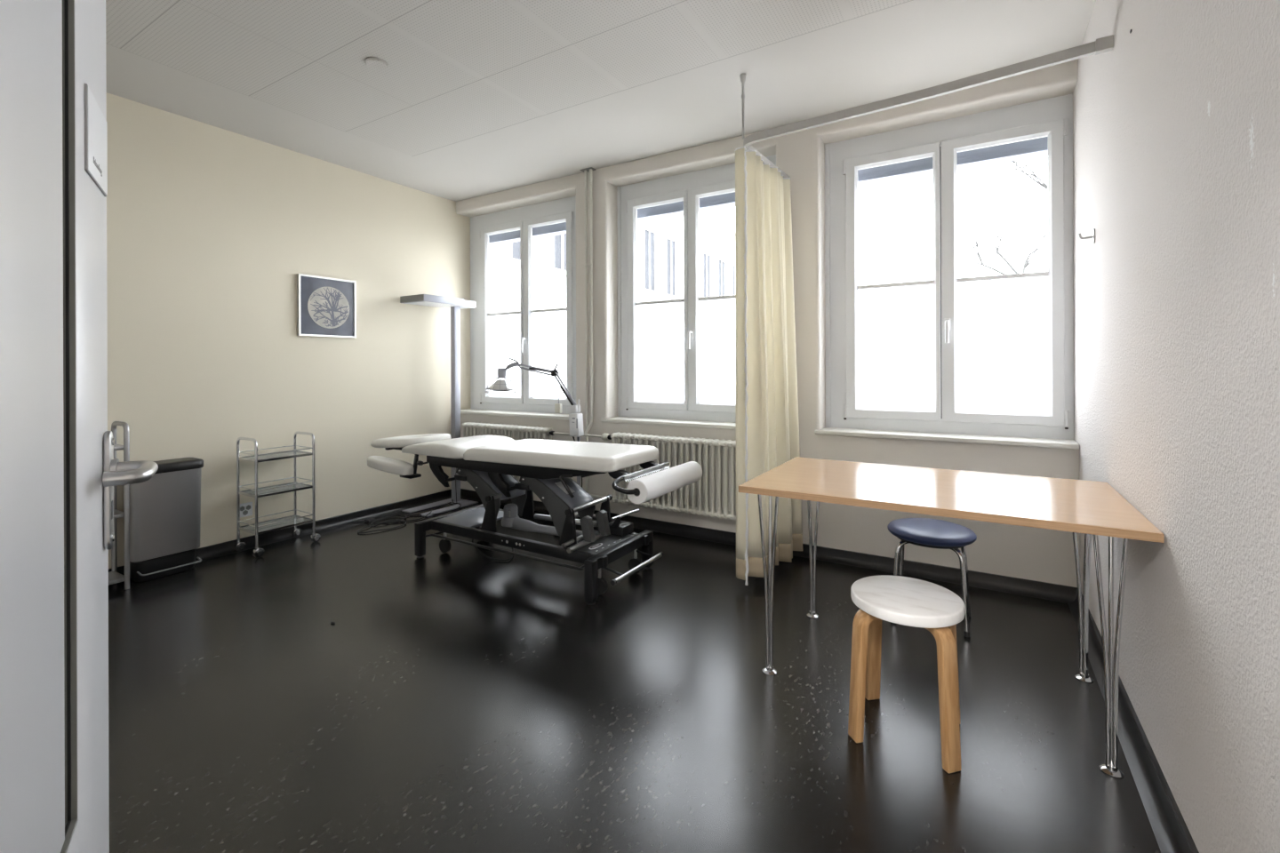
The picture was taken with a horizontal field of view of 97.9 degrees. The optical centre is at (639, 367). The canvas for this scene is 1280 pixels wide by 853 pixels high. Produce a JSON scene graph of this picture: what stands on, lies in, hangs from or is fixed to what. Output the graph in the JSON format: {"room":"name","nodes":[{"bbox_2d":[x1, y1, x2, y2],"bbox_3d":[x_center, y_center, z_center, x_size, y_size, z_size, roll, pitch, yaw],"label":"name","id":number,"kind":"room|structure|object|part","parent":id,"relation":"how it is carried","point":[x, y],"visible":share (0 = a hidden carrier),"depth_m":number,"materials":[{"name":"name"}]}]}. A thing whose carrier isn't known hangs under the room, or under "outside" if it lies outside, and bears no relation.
{"room":"examination room","nodes":[
{"label":"examination room","id":0,"kind":"room"},
{"bbox_2d":[106,92,489,568],"bbox_3d":[-2.590,-0.165,3.745,0.200,2.670,4.020,0,0,31],"label":"wall","id":1,"kind":"structure","parent":0,"point":[211,230],"depth_m":3.70,"materials":[{"name":"beige paint"}]},
{"bbox_2d":[240,502,252,517],"bbox_3d":[-2.551,0.920,3.599,0.012,0.088,0.088,0,0,31],"label":"wall socket","id":2,"kind":"object","parent":1,"relation":"attached to","point":[245,508],"visible":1,"depth_m":3.60,"materials":[{"name":"white plastic"}]},
{"bbox_2d":[108,489,451,579],"bbox_3d":[-2.553,1.135,3.558,0.050,0.070,3.495,0,0,31],"label":"baseboard","id":3,"kind":"structure","parent":1,"relation":"attached to","point":[220,549],"depth_m":3.99,"materials":[{"name":"black rubber"}]},
{"bbox_2d":[296,273,356,338],"bbox_3d":[-2.270,-0.437,4.053,0.025,0.430,0.415,0,0,31],"label":"framed picture","id":4,"kind":"object","parent":1,"relation":"attached to","point":[326,307],"visible":1,"depth_m":4.04,"materials":[{"name":"silver metal"}]},
{"bbox_2d":[105,0,1095,201],"bbox_3d":[-0.599,-1.576,2.528,4.875,0.163,4.020,0,0,31],"label":"ceiling","id":5,"kind":"structure","parent":0,"point":[473,99],"depth_m":2.80,"materials":[{"name":"white paint"}]},
{"bbox_2d":[579,167,595,172],"bbox_3d":[-0.396,-1.506,4.249,0.110,0.006,0.060,0,0,31],"label":"pipe collar","id":6,"kind":"object","parent":5,"relation":"attached to","point":[586,169],"visible":0.76,"depth_m":4.23,"materials":[{"name":"grey metal"}]},
{"bbox_2d":[108,498,1160,852],"bbox_3d":[-0.404,1.236,1.309,6.460,0.150,5.910,0,0,31],"label":"floor","id":7,"kind":"structure","parent":0,"point":[460,700],"depth_m":1.87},
{"bbox_2d":[108,421,129,590],"bbox_3d":[-2.929,0.730,2.753,0.210,0.877,0.573,0,0,31],"label":"shelf rack","id":8,"kind":"object","parent":7,"relation":"on","point":[114,577],"visible":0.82,"depth_m":2.94,"materials":[{"name":"grey metal"}]},
{"bbox_3d":[-2.927,1.117,2.753,0.180,0.019,0.551,0,0,31],"label":"shelf","id":9,"kind":"part","parent":8,"relation":"part of","materials":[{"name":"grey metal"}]},
{"bbox_3d":[-2.930,0.424,2.753,0.180,0.019,0.551,0,0,31],"label":"shelf","id":10,"kind":"part","parent":8,"relation":"part of","materials":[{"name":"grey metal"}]},
{"bbox_3d":[-2.929,0.779,2.753,0.180,0.019,0.551,0,0,31],"label":"shelf","id":11,"kind":"part","parent":8,"relation":"part of","materials":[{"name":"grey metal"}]},
{"bbox_2d":[122,457,203,582],"bbox_3d":[-2.686,0.851,3.150,0.210,0.633,0.342,0,0,31],"label":"waste bin","id":12,"kind":"object","parent":7,"relation":"on","point":[165,508],"visible":0.81,"depth_m":3.10,"materials":[{"name":"silver metal"}]},
{"bbox_3d":[-2.699,0.559,3.157,0.183,0.051,0.342,0,0,31],"label":"lid","id":13,"kind":"part","parent":12,"relation":"part of","materials":[{"name":"black plastic"}]},
{"bbox_2d":[233,431,320,557],"bbox_3d":[-2.359,0.803,3.638,0.268,0.730,0.403,0,0,31],"label":"trolley","id":14,"kind":"object","parent":7,"relation":"on","point":[258,552],"visible":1,"depth_m":3.59,"materials":[{"name":"silver metal"}]},
{"bbox_3d":[-2.456,0.774,3.483,0.252,0.670,0.017,0,0,31],"label":"frame","id":15,"kind":"part","parent":14,"relation":"part of","materials":[{"name":"silver metal"}]},
{"bbox_2d":[243,451,306,459],"bbox_3d":[-2.367,0.578,3.631,0.229,0.005,0.339,0,0,31],"label":"glass shelf","id":16,"kind":"object","parent":14,"relation":"attached to","point":[288,454],"depth_m":3.61,"materials":[{"name":"clear glass"}]},
{"bbox_3d":[-2.365,1.003,3.631,0.241,0.051,0.351,0,0,31],"label":"shelf rail","id":17,"kind":"part","parent":14,"relation":"part of","materials":[{"name":"silver metal"}]},
{"bbox_3d":[-2.366,0.778,3.631,0.241,0.049,0.351,0,0,31],"label":"shelf rail","id":18,"kind":"part","parent":14,"relation":"part of","materials":[{"name":"silver metal"}]},
{"bbox_3d":[-2.367,0.560,3.631,0.241,0.049,0.351,0,0,31],"label":"shelf rail","id":19,"kind":"part","parent":14,"relation":"part of","materials":[{"name":"silver metal"}]},
{"bbox_3d":[-2.276,0.773,3.778,0.252,0.670,0.017,0,0,31],"label":"frame","id":20,"kind":"part","parent":14,"relation":"part of","materials":[{"name":"silver metal"}]},
{"bbox_2d":[352,467,478,533],"label":"lamp base","id":21,"kind":"object","parent":7,"relation":"on","point":[455,500],"depth_m":4.58,"materials":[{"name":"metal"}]},
{"bbox_2d":[400,294,475,439],"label":"floor lamp","id":22,"kind":"object","parent":7,"relation":"on","point":[455,305],"depth_m":4.78,"materials":[{"name":"silver metal"}]},
{"bbox_3d":[-1.828,-0.551,4.465,0.291,0.052,0.004,0,0,31],"label":"plate","id":23,"kind":"part","parent":22,"relation":"part of","materials":[{"name":"grey metal"}]},
{"bbox_2d":[404,301,458,307],"bbox_3d":[-1.720,-0.523,4.642,0.255,0.002,0.360,0,0,31],"label":"diffuser","id":24,"kind":"object","parent":22,"relation":"attached to","point":[437,304],"depth_m":4.61,"materials":[{"name":"white plastic"}]},
{"bbox_2d":[367,433,669,605],"bbox_3d":[-0.857,0.804,3.460,2.362,0.718,0.716,0,0,31],"label":"bed","id":25,"kind":"object","parent":7,"relation":"on","point":[489,463],"visible":0.99,"depth_m":3.15,"materials":[{"name":"white leather"}]},
{"bbox_3d":[-1.347,1.052,3.416,0.048,0.198,0.048,0,0,31],"label":"leg","id":26,"kind":"part","parent":25,"relation":"part of","materials":[{"name":"black metal"}]},
{"bbox_3d":[-1.355,0.598,3.472,0.074,0.030,0.031,0,0,21],"label":"clamp knob","id":27,"kind":"part","parent":25,"relation":"part of","materials":[{"name":"black plastic"}]},
{"bbox_3d":[-1.118,0.666,3.600,0.250,0.136,0.392,0,0,31],"label":"hanger arm","id":28,"kind":"part","parent":25,"relation":"part of","materials":[{"name":"black metal"}]},
{"bbox_3d":[-1.051,0.960,3.564,0.310,0.015,0.370,0,0,31],"label":"plate","id":29,"kind":"part","parent":25,"relation":"part of","materials":[{"name":"grey metal"}]},
{"bbox_3d":[-0.988,0.774,3.394,0.375,0.330,0.012,0,0,31],"label":"lift plate","id":30,"kind":"part","parent":25,"relation":"part of","materials":[{"name":"grey metal"}]},
{"bbox_3d":[-0.678,0.664,3.332,0.250,0.136,0.392,0,0,31],"label":"hanger arm","id":31,"kind":"part","parent":25,"relation":"part of","materials":[{"name":"black metal"}]},
{"bbox_3d":[-0.787,0.891,3.392,0.084,0.113,0.084,0,0,31],"label":"motor","id":32,"kind":"part","parent":25,"relation":"part of","materials":[{"name":"grey plastic"}]},
{"bbox_3d":[-0.691,0.561,3.345,1.495,0.084,0.432,0,0,31],"label":"frame","id":33,"kind":"part","parent":25,"relation":"part of","materials":[{"name":"black metal"}]},
{"bbox_3d":[-0.871,0.773,3.586,0.375,0.330,0.012,0,0,31],"label":"lift plate","id":34,"kind":"part","parent":25,"relation":"part of","materials":[{"name":"grey metal"}]},
{"bbox_3d":[-0.643,0.976,3.316,1.355,0.056,0.560,0,0,31],"label":"frame","id":35,"kind":"part","parent":25,"relation":"part of","materials":[{"name":"black metal"}]},
{"bbox_3d":[-0.559,0.941,3.253,0.649,0.071,0.116,0,0,31],"label":"push rod","id":36,"kind":"part","parent":25,"relation":"part of","materials":[{"name":"grey plastic"}]},
{"bbox_3d":[-0.535,0.772,3.119,0.375,0.330,0.012,0,0,31],"label":"lift plate","id":37,"kind":"part","parent":25,"relation":"part of","materials":[{"name":"grey metal"}]},
{"bbox_3d":[-0.494,0.897,3.327,0.570,0.071,0.146,0,0,17],"label":"second rod","id":38,"kind":"part","parent":25,"relation":"part of","materials":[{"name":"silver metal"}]},
{"bbox_3d":[-0.465,0.492,3.207,1.065,0.097,0.530,0,0,31],"label":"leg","id":39,"kind":"part","parent":25,"relation":"part of","materials":[{"name":"white leather"}]},
{"bbox_3d":[-0.364,0.606,2.862,0.057,0.104,0.134,0,0,-40],"label":"release lever","id":40,"kind":"part","parent":25,"relation":"part of","materials":[{"name":"black plastic"}]},
{"bbox_3d":[-0.419,0.772,3.310,0.375,0.330,0.012,0,0,31],"label":"lift plate","id":41,"kind":"part","parent":25,"relation":"part of","materials":[{"name":"grey metal"}]},
{"bbox_3d":[-0.241,1.048,2.742,0.048,0.198,0.048,0,0,31],"label":"leg","id":42,"kind":"part","parent":25,"relation":"part of","materials":[{"name":"black metal"}]},
{"bbox_3d":[-0.233,0.958,3.066,0.265,0.013,0.370,0,0,31],"label":"plate","id":43,"kind":"part","parent":25,"relation":"part of","materials":[{"name":"grey metal"}]},
{"bbox_3d":[-0.206,1.033,2.845,0.017,0.085,0.018,0,0,31],"label":"caster stem","id":44,"kind":"part","parent":25,"relation":"part of","materials":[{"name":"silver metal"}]},
{"bbox_3d":[-0.083,0.846,3.203,0.016,0.023,0.224,0,0,42],"label":"lever","id":45,"kind":"part","parent":25,"relation":"part of","materials":[{"name":"silver metal"}]},
{"bbox_3d":[-0.025,1.033,3.133,0.017,0.085,0.018,0,0,31],"label":"caster stem","id":46,"kind":"part","parent":25,"relation":"part of","materials":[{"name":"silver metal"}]},
{"bbox_3d":[0.044,1.047,3.219,0.048,0.198,0.048,0,0,31],"label":"leg","id":47,"kind":"part","parent":25,"relation":"part of","materials":[{"name":"black metal"}]},
{"bbox_2d":[626,461,702,504],"bbox_3d":[0.140,0.580,2.844,0.115,0.115,0.600,0,0,31],"label":"paper roll","id":48,"kind":"object","parent":25,"relation":"on","point":[650,487],"visible":1,"depth_m":2.72,"materials":[{"name":"white paper"}]},
{"bbox_2d":[484,357,596,519],"bbox_3d":[-0.690,0.540,4.150,1.033,1.238,0.336,0,0,26],"label":"heat lamp","id":49,"kind":"object","parent":7,"relation":"on","point":[500,386],"visible":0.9,"depth_m":4.10,"materials":[{"name":"grey metal"}]},
{"bbox_3d":[-1.065,0.135,4.279,0.208,0.085,0.208,0,0,31],"label":"heater plate","id":50,"kind":"part","parent":49,"relation":"part of","materials":[{"name":"silver metal"}]},
{"bbox_3d":[-0.683,0.131,4.120,0.502,0.321,0.023,0,0,23],"label":"spring arm","id":51,"kind":"part","parent":49,"relation":"part of","materials":[{"name":"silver metal"}]},
{"bbox_2d":[572,417,577,428],"bbox_3d":[-0.466,0.399,3.990,0.048,0.075,0.001,0,0,31],"label":"print","id":52,"kind":"object","parent":49,"relation":"attached to","point":[574,420],"depth_m":3.99,"materials":[{"name":"grey paper"}]},
{"bbox_2d":[570,399,580,413],"bbox_3d":[-0.462,0.281,4.035,0.062,0.098,0.060,0,0,31],"label":"socket","id":53,"kind":"object","parent":49,"relation":"attached to","point":[575,408],"depth_m":4.02,"materials":[{"name":"white plastic"}]},
{"bbox_2d":[848,576,965,773],"bbox_3d":[0.846,0.939,1.772,0.326,0.436,0.326,0,0,31],"label":"wooden stool","id":54,"kind":"object","parent":7,"relation":"on","point":[904,601],"visible":1,"depth_m":1.72,"materials":[{"name":"white laminate"}]},
{"bbox_3d":[0.723,0.956,1.747,0.130,0.399,0.047,0,0,-12],"label":"leg","id":55,"kind":"part","parent":54,"relation":"part of","materials":[{"name":"brown wood"}]},
{"bbox_3d":[0.821,0.956,1.896,0.047,0.399,0.130,0,0,-12],"label":"leg","id":56,"kind":"part","parent":54,"relation":"part of","materials":[{"name":"brown wood"}]},
{"bbox_3d":[0.845,0.738,1.772,0.326,0.034,0.326,0,0,31],"label":"seat","id":57,"kind":"part","parent":54,"relation":"part of","materials":[{"name":"white laminate"}]},
{"bbox_3d":[0.880,0.956,1.651,0.047,0.399,0.130,0,0,-16],"label":"leg","id":58,"kind":"part","parent":54,"relation":"part of","materials":[{"name":"brown wood"}]},
{"bbox_3d":[0.968,0.955,1.806,0.130,0.399,0.047,0,0,-16],"label":"leg","id":59,"kind":"part","parent":54,"relation":"part of","materials":[{"name":"brown wood"}]},
{"bbox_2d":[887,518,976,637],"bbox_3d":[1.338,0.941,2.565,0.364,0.431,0.364,0,0,31],"label":"stool","id":60,"kind":"object","parent":7,"relation":"on","point":[926,532],"visible":0.97,"depth_m":2.48,"materials":[{"name":"blue leather"}]},
{"bbox_3d":[1.219,0.969,2.551,0.150,0.367,0.021,0,0,-7],"label":"leg","id":61,"kind":"part","parent":60,"relation":"part of","materials":[{"name":"silver metal"}]},
{"bbox_3d":[1.296,0.968,2.678,0.021,0.367,0.150,0,0,-21],"label":"leg","id":62,"kind":"part","parent":60,"relation":"part of","materials":[{"name":"silver metal"}]},
{"bbox_3d":[1.338,0.782,2.565,0.294,0.013,0.294,0,0,31],"label":"seat","id":63,"kind":"part","parent":60,"relation":"part of","materials":[{"name":"blue leather"}]},
{"bbox_3d":[1.338,0.751,2.565,0.364,0.052,0.364,0,0,31],"label":"seat","id":64,"kind":"part","parent":60,"relation":"part of","materials":[{"name":"blue leather"}]},
{"bbox_3d":[1.381,0.968,2.453,0.021,0.367,0.150,0,0,-21],"label":"leg","id":65,"kind":"part","parent":60,"relation":"part of","materials":[{"name":"silver metal"}]},
{"bbox_3d":[1.458,0.968,2.579,0.150,0.367,0.021,0,0,-7],"label":"leg","id":66,"kind":"part","parent":60,"relation":"part of","materials":[{"name":"silver metal"}]},
{"bbox_2d":[738,456,1164,778],"bbox_3d":[1.067,0.796,2.087,1.176,0.720,0.760,0,0,31],"label":"desk","id":67,"kind":"object","parent":7,"relation":"on","point":[1092,508],"visible":1,"depth_m":1.92,"materials":[{"name":"brown wood"}]},
{"bbox_3d":[0.498,0.807,2.124,0.081,0.686,0.078,0,0,31],"label":"leg","id":68,"kind":"part","parent":67,"relation":"part of","materials":[{"name":"silver metal"}]},
{"bbox_3d":[0.801,0.806,2.587,0.081,0.686,0.078,0,0,31],"label":"leg","id":69,"kind":"part","parent":67,"relation":"part of","materials":[{"name":"silver metal"}]},
{"bbox_3d":[1.637,0.803,2.060,0.081,0.686,0.078,0,0,31],"label":"leg","id":70,"kind":"part","parent":67,"relation":"part of","materials":[{"name":"silver metal"}]},
{"bbox_3d":[1.346,0.804,1.599,0.081,0.686,0.078,0,0,31],"label":"leg","id":71,"kind":"part","parent":67,"relation":"part of","materials":[{"name":"silver metal"}]},
{"bbox_2d":[456,59,1079,587],"bbox_3d":[0.346,-0.176,4.072,4.475,2.670,0.405,0,0,31],"label":"wall","id":72,"kind":"structure","parent":0,"point":[1046,556],"depth_m":3.42,"materials":[{"name":"white paint"}]},
{"bbox_2d":[461,422,555,482],"bbox_3d":[-1.086,0.729,4.621,0.999,0.503,0.149,0,0,31],"label":"radiator","id":73,"kind":"object","parent":72,"relation":"attached to","point":[516,433],"visible":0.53,"depth_m":4.55,"materials":[{"name":"white metal"}]},
{"bbox_2d":[460,195,575,419],"bbox_3d":[-1.002,-0.494,4.853,1.360,1.814,0.393,0,0,31],"label":"window","id":74,"kind":"structure","parent":72,"relation":"in","point":[544,339],"depth_m":4.83,"materials":[{"name":"white glass"}]},
{"bbox_3d":[-1.228,-0.478,4.986,0.510,1.595,0.038,0,0,31],"label":"sash","id":75,"kind":"part","parent":74,"relation":"part of","materials":[{"name":"white glass"}]},
{"bbox_3d":[-1.207,-0.106,4.988,0.416,0.732,0.006,0,0,31],"label":"frosted pane","id":76,"kind":"part","parent":74,"relation":"part of","materials":[{"name":"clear glass"}]},
{"bbox_3d":[-1.043,0.400,4.781,1.358,0.026,0.223,0,0,31],"label":"sill","id":77,"kind":"part","parent":74,"relation":"part of","materials":[{"name":"white stone"}]},
{"bbox_3d":[-1.003,-0.197,4.795,0.030,0.141,0.057,0,0,31],"label":"handle","id":78,"kind":"part","parent":74,"relation":"part of","materials":[{"name":"white plastic"}]},
{"bbox_3d":[-0.779,-0.480,4.712,0.531,1.595,0.038,0,0,31],"label":"sash","id":79,"kind":"part","parent":74,"relation":"part of","materials":[{"name":"glass"}]},
{"bbox_3d":[-0.766,-0.108,4.719,0.397,0.732,0.006,0,0,31],"label":"frosted pane","id":80,"kind":"part","parent":74,"relation":"part of","materials":[{"name":"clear glass"}]},
{"bbox_2d":[553,168,601,438],"bbox_3d":[-0.459,-0.493,4.255,0.461,2.030,0.087,0,0,31],"label":"pipe","id":81,"kind":"object","parent":72,"relation":"attached to","point":[589,426],"visible":0.96,"depth_m":4.22,"materials":[{"name":"white metal"}]},
{"bbox_2d":[584,170,610,501],"bbox_3d":[-0.430,-0.260,4.243,0.612,2.496,0.074,0,0,33],"label":"pipe","id":82,"kind":"object","parent":72,"relation":"attached to","point":[585,172],"visible":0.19,"depth_m":4.25,"materials":[{"name":"white metal"}]},
{"bbox_2d":[600,432,735,520],"bbox_3d":[0.281,0.724,3.788,1.281,0.503,0.149,0,0,31],"label":"radiator","id":83,"kind":"object","parent":72,"relation":"attached to","point":[728,512],"visible":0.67,"depth_m":3.68,"materials":[{"name":"white metal"}]},
{"bbox_3d":[-0.254,0.511,4.091,0.054,0.056,0.055,0,0,31],"label":"knob","id":84,"kind":"part","parent":83,"relation":"part of","materials":[{"name":"white plastic"}]},
{"bbox_2d":[460,488,1077,603],"bbox_3d":[0.233,1.124,3.877,4.475,0.070,0.050,0,0,31],"label":"baseboard","id":85,"kind":"structure","parent":72,"relation":"attached to","point":[1004,584],"depth_m":3.19,"materials":[{"name":"black rubber"}]},
{"bbox_2d":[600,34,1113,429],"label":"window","id":86,"kind":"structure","parent":72,"relation":"in","point":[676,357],"depth_m":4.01,"materials":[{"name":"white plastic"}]},
{"bbox_3d":[0.131,-0.483,4.157,0.509,1.595,0.038,0,0,31],"label":"sash","id":87,"kind":"part","parent":86,"relation":"part of","materials":[{"name":"white plastic"}]},
{"bbox_3d":[0.152,-0.112,4.159,0.415,0.732,0.006,0,0,31],"label":"frosted pane","id":88,"kind":"part","parent":86,"relation":"part of","materials":[{"name":"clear glass"}]},
{"bbox_3d":[0.346,0.395,3.934,1.365,0.026,0.223,0,0,31],"label":"sill","id":89,"kind":"part","parent":86,"relation":"part of","materials":[{"name":"white stone"}]},
{"bbox_3d":[0.355,-0.202,3.966,0.030,0.141,0.057,0,0,31],"label":"handle","id":90,"kind":"part","parent":86,"relation":"part of","materials":[{"name":"white plastic"}]},
{"bbox_3d":[0.570,-0.485,3.889,0.509,1.595,0.038,0,0,31],"label":"sash","id":91,"kind":"part","parent":86,"relation":"part of","materials":[{"name":"white plastic"}]},
{"bbox_3d":[0.583,-0.113,3.897,0.375,0.732,0.006,0,0,31],"label":"frosted pane","id":92,"kind":"part","parent":86,"relation":"part of","materials":[{"name":"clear glass"}]},
{"bbox_3d":[1.038,-1.330,2.598,0.650,0.365,1.679,0,0,-28],"label":"curtain rail","id":93,"kind":"part","parent":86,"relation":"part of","materials":[{"name":"white metal"}]},
{"bbox_2d":[814,93,1079,449],"bbox_3d":[1.696,-0.504,3.209,1.270,1.814,0.393,0,0,31],"label":"window","id":94,"kind":"structure","parent":72,"relation":"in","point":[988,359],"depth_m":3.15,"materials":[{"name":"white plastic"}]},
{"bbox_3d":[1.499,-0.488,3.324,0.514,1.595,0.038,0,0,31],"label":"sash","id":95,"kind":"part","parent":94,"relation":"part of","materials":[{"name":"white plastic"}]},
{"bbox_3d":[1.520,-0.117,3.325,0.420,0.732,0.006,0,0,31],"label":"frosted pane","id":96,"kind":"part","parent":94,"relation":"part of","materials":[{"name":"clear glass"}]},
{"bbox_3d":[1.655,0.390,3.136,1.269,0.026,0.223,0,0,31],"label":"sill","id":97,"kind":"part","parent":94,"relation":"part of","materials":[{"name":"white"}]},
{"bbox_3d":[1.726,-0.207,3.131,0.030,0.141,0.057,0,0,31],"label":"handle","id":98,"kind":"part","parent":94,"relation":"part of","materials":[{"name":"white plastic"}]},
{"bbox_3d":[1.963,-0.490,3.041,0.561,1.595,0.038,0,0,31],"label":"sash","id":99,"kind":"part","parent":94,"relation":"part of","materials":[{"name":"white plastic"}]},
{"bbox_3d":[1.976,-0.118,3.048,0.427,0.732,0.006,0,0,31],"label":"frosted pane","id":100,"kind":"part","parent":94,"relation":"part of","materials":[{"name":"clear glass"}]},
{"bbox_2d":[734,146,802,585],"bbox_3d":[0.749,-0.010,3.144,0.151,2.276,0.666,0,0,38],"label":"curtain","id":101,"kind":"object","parent":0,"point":[766,403],"visible":0.93,"depth_m":2.99,"materials":[{"name":"white fabric"}]},
{"bbox_2d":[1072,0,1279,852],"bbox_3d":[1.433,-0.180,1.363,0.200,2.670,3.900,0,0,31],"label":"wall","id":102,"kind":"structure","parent":0,"point":[1176,127],"depth_m":1.28,"materials":[{"name":"white paint"}]},
{"bbox_2d":[1078,228,1095,244],"bbox_3d":[1.890,-0.552,2.360,0.055,0.060,0.030,0,0,31],"label":"coat hook","id":103,"kind":"object","parent":102,"relation":"attached to","point":[1092,236],"visible":1,"depth_m":2.35,"materials":[{"name":"silver metal"}]},
{"bbox_3d":[1.911,-0.552,2.347,0.006,0.060,0.030,0,0,31],"label":"plate","id":104,"kind":"part","parent":103,"relation":"part of","materials":[{"name":"silver metal"}]},
{"bbox_2d":[1068,588,1199,852],"bbox_3d":[1.226,1.120,1.255,0.050,0.070,3.495,0,0,31],"label":"baseboard","id":105,"kind":"structure","parent":102,"relation":"attached to","point":[1172,834],"depth_m":1.56,"materials":[{"name":"black plastic"}]},
{"bbox_3d":[-1.609,-0.169,0.863,4.475,2.670,0.120,0,0,31],"label":"wall","id":106,"kind":"structure","parent":0,"visible":0},
{"bbox_2d":[0,0,158,852],"bbox_3d":[-0.630,0.128,0.595,0.111,2.052,0.885,0,0,-36],"label":"door","id":107,"kind":"structure","parent":106,"relation":"in","point":[60,472],"depth_m":0.65,"materials":[{"name":"white paint"}]},
{"bbox_3d":[-0.590,-0.075,0.493,0.031,1.325,0.472,0,0,-36],"label":"panel","id":108,"kind":"part","parent":107,"relation":"part of","materials":[{"name":"white paint"}]},
{"bbox_2d":[84,83,107,196],"bbox_3d":[-0.844,-0.347,0.866,0.004,0.124,0.154,0,0,-36],"label":"door sign","id":109,"kind":"object","parent":107,"relation":"attached to","point":[95,123],"visible":1,"depth_m":0.85,"materials":[{"name":"white plastic"}]},
{"bbox_3d":[-0.879,0.203,0.922,0.009,0.196,0.038,0,0,-36],"label":"handle plate","id":110,"kind":"part","parent":107,"relation":"part of","materials":[{"name":"silver metal"}]},
{"bbox_3d":[-0.824,0.169,0.899,0.065,0.034,0.137,0,0,-36],"label":"handle","id":111,"kind":"part","parent":107,"relation":"part of","materials":[{"name":"silver metal"}]},
{"label":"outside","id":112,"kind":"structure","parent":0,"visible":0},
{"bbox_3d":[24.483,2.169,40.160,120.000,0.200,85.940,0,0,31],"label":"ground","id":113,"kind":"structure","parent":112,"visible":0},
{"bbox_2d":[488,210,735,313],"bbox_3d":[-0.134,-1.865,23.792,7.420,8.050,27.900,0,0,31],"label":"building","id":114,"kind":"structure","parent":113,"relation":"on","point":[660,241],"depth_m":17.86,"materials":[{"name":"grey"}]},
{"bbox_3d":[-2.732,-3.380,12.812,0.020,1.900,0.650,0,0,31],"label":"pane","id":115,"kind":"part","parent":114,"relation":"part of","materials":[{"name":"glass"}]},
{"bbox_3d":[-1.978,-3.383,14.050,0.020,1.900,0.650,0,0,31],"label":"pane","id":116,"kind":"part","parent":114,"relation":"part of","materials":[{"name":"glass"}]},
{"bbox_3d":[0.286,-3.391,17.765,0.020,1.900,0.650,0,0,31],"label":"pane","id":117,"kind":"part","parent":114,"relation":"part of","materials":[{"name":"glass"}]},
{"bbox_3d":[1.040,-3.394,19.003,0.020,1.900,0.650,0,0,31],"label":"pane","id":118,"kind":"part","parent":114,"relation":"part of","materials":[{"name":"glass"}]},
{"bbox_3d":[2.550,-3.400,21.479,0.020,1.900,0.650,0,0,31],"label":"pane","id":119,"kind":"part","parent":114,"relation":"part of","materials":[{"name":"glass"}]},
{"bbox_3d":[-0.149,-5.790,23.792,7.420,0.200,27.900,0,0,31],"label":"cornice","id":120,"kind":"part","parent":114,"relation":"part of","materials":[{"name":"grey"}]},
{"bbox_3d":[3.304,-3.402,22.718,0.020,1.900,0.650,0,0,31],"label":"pane","id":121,"kind":"part","parent":114,"relation":"part of","materials":[{"name":"glass"}]},
{"bbox_3d":[4.059,-3.405,23.956,0.020,1.900,0.650,0,0,31],"label":"pane","id":122,"kind":"part","parent":114,"relation":"part of","materials":[{"name":"white glass"}]},
{"bbox_2d":[957,158,1047,274],"bbox_3d":[11.585,-2.996,15.358,4.831,10.251,6.850,0,0,17],"label":"bare tree","id":123,"kind":"object","parent":113,"relation":"on","point":[1043,184],"visible":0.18,"depth_m":17.15,"materials":[{"name":"grey plant"}]}
]}

